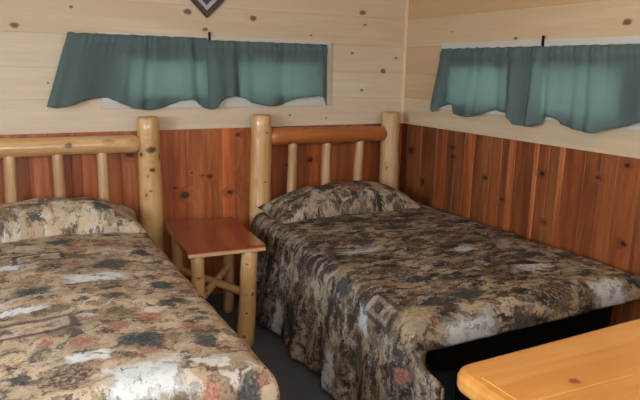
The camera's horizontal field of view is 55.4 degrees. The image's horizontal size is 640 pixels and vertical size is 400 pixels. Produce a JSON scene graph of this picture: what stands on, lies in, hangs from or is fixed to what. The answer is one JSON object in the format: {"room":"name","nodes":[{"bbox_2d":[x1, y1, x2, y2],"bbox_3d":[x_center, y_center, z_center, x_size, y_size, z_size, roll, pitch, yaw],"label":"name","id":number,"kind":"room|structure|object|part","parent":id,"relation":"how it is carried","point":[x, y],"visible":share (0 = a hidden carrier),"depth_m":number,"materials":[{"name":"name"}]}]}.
{"room":"cabin bedroom","nodes":[
{"label":"cabin bedroom","id":0,"kind":"room"},
{"bbox_2d":[0,0,405,293],"bbox_3d":[-1.359,-0.450,3.679,4.625,2.360,0.090,-5,14,-27],"label":"wall","id":1,"kind":"structure","parent":0,"point":[206,153],"depth_m":3.95,"materials":[{"name":"brown wood"}]},
{"bbox_2d":[190,0,223,17],"bbox_3d":[-0.702,-1.342,3.761,0.420,0.420,0.025,-5,14,-27],"label":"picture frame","id":2,"kind":"object","parent":1,"relation":"attached to","point":[206,7],"visible":1,"depth_m":3.79,"materials":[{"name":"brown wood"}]},
{"bbox_2d":[97,32,330,108],"bbox_3d":[-0.626,-0.829,3.957,1.540,0.440,0.082,-5,14,-27],"label":"window","id":3,"kind":"structure","parent":1,"relation":"in","point":[107,103],"depth_m":4.00,"materials":[{"name":"white paint"}]},
{"bbox_2d":[400,0,408,122],"bbox_3d":[0.637,-1.182,4.528,0.014,1.216,0.014,-5,14,-27],"label":"trim","id":4,"kind":"structure","parent":1,"relation":"attached to","point":[407,1],"depth_m":4.55,"materials":[{"name":"brown wood"}]},
{"bbox_3d":[-0.692,-0.998,3.825,1.610,0.110,0.018,-5,14,-27],"label":"curtain rod","id":5,"kind":"object","parent":1,"relation":"attached to","visible":0},
{"bbox_2d":[47,32,208,109],"bbox_3d":[-1.112,-0.757,3.627,0.972,0.446,0.061,-5,14,-27],"label":"curtain","id":6,"kind":"object","parent":5,"relation":"hanging from","point":[148,72],"visible":1,"depth_m":3.61,"materials":[{"name":"teal fabric"}]},
{"bbox_2d":[206,40,327,109],"bbox_3d":[-0.328,-0.823,4.030,0.875,0.432,0.060,-5,14,-27],"label":"curtain","id":7,"kind":"object","parent":5,"relation":"hanging from","point":[262,73],"visible":1,"depth_m":4.00,"materials":[{"name":"teal fabric"}]},
{"bbox_2d":[206,293,464,399],"bbox_3d":[-0.183,1.250,1.717,4.625,0.080,5.240,-5,14,-27],"label":"floor","id":8,"kind":"structure","parent":0,"point":[295,381],"depth_m":3.20,"materials":[{"name":"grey carpet"}]},
{"bbox_2d":[0,116,165,253],"bbox_3d":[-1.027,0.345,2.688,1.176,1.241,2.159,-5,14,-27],"label":"headboard","id":9,"kind":"object","parent":8,"relation":"on","point":[146,143],"visible":0.53,"depth_m":3.57,"materials":[{"name":"brown wood"}]},
{"bbox_3d":[-1.480,-0.306,3.456,0.904,0.115,0.111,-5,14,-27],"label":"rail","id":10,"kind":"part","parent":9,"relation":"part of","materials":[{"name":"brown wood"}]},
{"bbox_3d":[-1.043,0.106,3.785,0.157,1.240,0.154,-5,14,-27],"label":"bed post","id":11,"kind":"part","parent":9,"relation":"part of","materials":[{"name":"brown wood"}]},
{"bbox_3d":[-1.065,0.545,2.599,0.890,0.283,2.020,-5,14,-27],"label":"mattress","id":12,"kind":"object","parent":9,"relation":"on","visible":0},
{"bbox_2d":[0,232,279,399],"bbox_3d":[-1.049,0.555,2.600,1.008,0.476,2.085,-5,14,-27],"label":"bedspread","id":13,"kind":"object","parent":12,"relation":"on","point":[90,316],"visible":0.91,"depth_m":2.08,"materials":[{"name":"multicoloured fabric"}]},
{"bbox_2d":[0,197,147,242],"bbox_3d":[-1.470,0.096,3.288,1.000,0.210,0.345,-5,14,-27],"label":"pillow","id":14,"kind":"object","parent":13,"relation":"on","point":[43,216],"visible":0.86,"depth_m":3.23,"materials":[{"name":"multicoloured fabric"}]},
{"bbox_2d":[164,216,265,347],"bbox_3d":[-0.631,0.484,3.598,0.427,0.603,0.687,-4,13,-23],"label":"nightstand","id":15,"kind":"object","parent":8,"relation":"on","point":[196,239],"visible":0.66,"depth_m":3.40,"materials":[{"name":"red wood"}]},
{"bbox_3d":[-0.865,0.466,3.732,0.075,0.566,0.073,-5,14,-27],"label":"leg","id":16,"kind":"part","parent":15,"relation":"part of","materials":[{"name":"brown wood"}]},
{"bbox_3d":[-0.658,0.564,3.300,0.084,0.566,0.079,-5,14,-27],"label":"leg","id":17,"kind":"part","parent":15,"relation":"part of","materials":[{"name":"brown wood"}]},
{"bbox_3d":[-0.586,0.441,3.873,0.074,0.566,0.079,-5,14,-27],"label":"leg","id":18,"kind":"part","parent":15,"relation":"part of","materials":[{"name":"brown wood"}]},
{"bbox_3d":[-0.412,0.546,3.406,0.131,0.572,0.105,-5,14,-27],"label":"leg","id":19,"kind":"part","parent":15,"relation":"part of","materials":[{"name":"brown wood"}]},
{"bbox_2d":[250,111,470,399],"bbox_3d":[0.489,0.190,3.541,1.195,1.241,2.040,-5,14,-27],"label":"bed","id":20,"kind":"object","parent":8,"relation":"on","point":[263,136],"visible":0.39,"depth_m":4.16,"materials":[{"name":"brown wood"}]},
{"bbox_3d":[-0.405,0.047,4.114,0.161,1.241,0.162,-5,14,-27],"label":"bed post","id":21,"kind":"part","parent":20,"relation":"part of","materials":[{"name":"brown wood"}]},
{"bbox_3d":[0.066,-0.455,4.255,0.926,0.121,0.118,-5,14,-27],"label":"rail","id":22,"kind":"part","parent":20,"relation":"part of","materials":[{"name":"orange wood"}]},
{"bbox_3d":[0.510,-0.039,4.590,0.159,1.240,0.158,-5,14,-27],"label":"bed post","id":23,"kind":"part","parent":20,"relation":"part of","materials":[{"name":"brown wood"}]},
{"bbox_3d":[1.019,0.827,2.805,1.000,0.268,0.025,-5,14,-27],"label":"foot panel","id":24,"kind":"part","parent":20,"relation":"part of","materials":[{"name":"orange wood"}]},
{"bbox_2d":[425,306,611,368],"bbox_3d":[0.561,0.390,3.551,1.125,0.243,1.830,-5,14,-27],"label":"mattress","id":25,"kind":"object","parent":20,"relation":"on","point":[466,353],"visible":0.21,"depth_m":2.71,"materials":[{"name":"fabric"}]},
{"bbox_2d":[234,201,639,399],"bbox_3d":[0.536,0.520,3.424,1.471,0.594,2.148,-5,14,-27],"label":"bedspread","id":26,"kind":"object","parent":25,"relation":"on","point":[361,300],"visible":0.88,"depth_m":2.89,"materials":[{"name":"multicoloured fabric"}]},
{"bbox_2d":[258,180,422,224],"bbox_3d":[0.162,-0.016,4.127,1.125,0.207,0.355,-5,14,-27],"label":"pillow","id":27,"kind":"object","parent":26,"relation":"on","point":[359,196],"visible":0.87,"depth_m":3.99,"materials":[{"name":"multicoloured fabric"}]},
{"bbox_2d":[457,319,639,399],"bbox_3d":[0.982,0.855,1.652,1.088,0.764,0.758,-5,14,-27],"label":"table","id":28,"kind":"object","parent":8,"relation":"on","point":[604,363],"visible":1,"depth_m":1.64,"materials":[{"name":"brown wood"}]},
{"bbox_2d":[399,0,639,327],"bbox_3d":[1.877,-0.117,2.441,0.090,2.360,5.370,-5,14,-27],"label":"wall","id":29,"kind":"structure","parent":0,"point":[549,183],"depth_m":3.59,"materials":[{"name":"brown wood"}]},
{"bbox_2d":[438,36,639,129],"bbox_3d":[1.224,-0.701,3.538,0.082,0.440,1.560,-5,14,-27],"label":"window","id":30,"kind":"structure","parent":29,"relation":"in","point":[619,39],"depth_m":3.36,"materials":[{"name":"white paint"}]},
{"bbox_2d":[541,36,544,45],"bbox_3d":[1.205,-0.864,3.438,0.018,0.120,1.510,-5,14,-27],"label":"curtain rod","id":31,"kind":"object","parent":29,"relation":"attached to","point":[543,37],"visible":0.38,"depth_m":3.38,"materials":[{"name":"black metal"}]},
{"bbox_2d":[430,46,532,126],"bbox_3d":[0.992,-0.725,3.820,0.056,0.455,0.953,-5,14,-27],"label":"curtain","id":32,"kind":"object","parent":31,"relation":"hanging from","point":[475,81],"visible":0.94,"depth_m":3.77,"materials":[{"name":"teal fabric"}]},
{"bbox_2d":[524,43,639,133],"bbox_3d":[1.356,-0.564,3.119,0.063,0.452,0.780,-5,14,-27],"label":"curtain","id":33,"kind":"object","parent":31,"relation":"hanging from","point":[595,88],"visible":1,"depth_m":3.11,"materials":[{"name":"teal fabric"}]}
]}

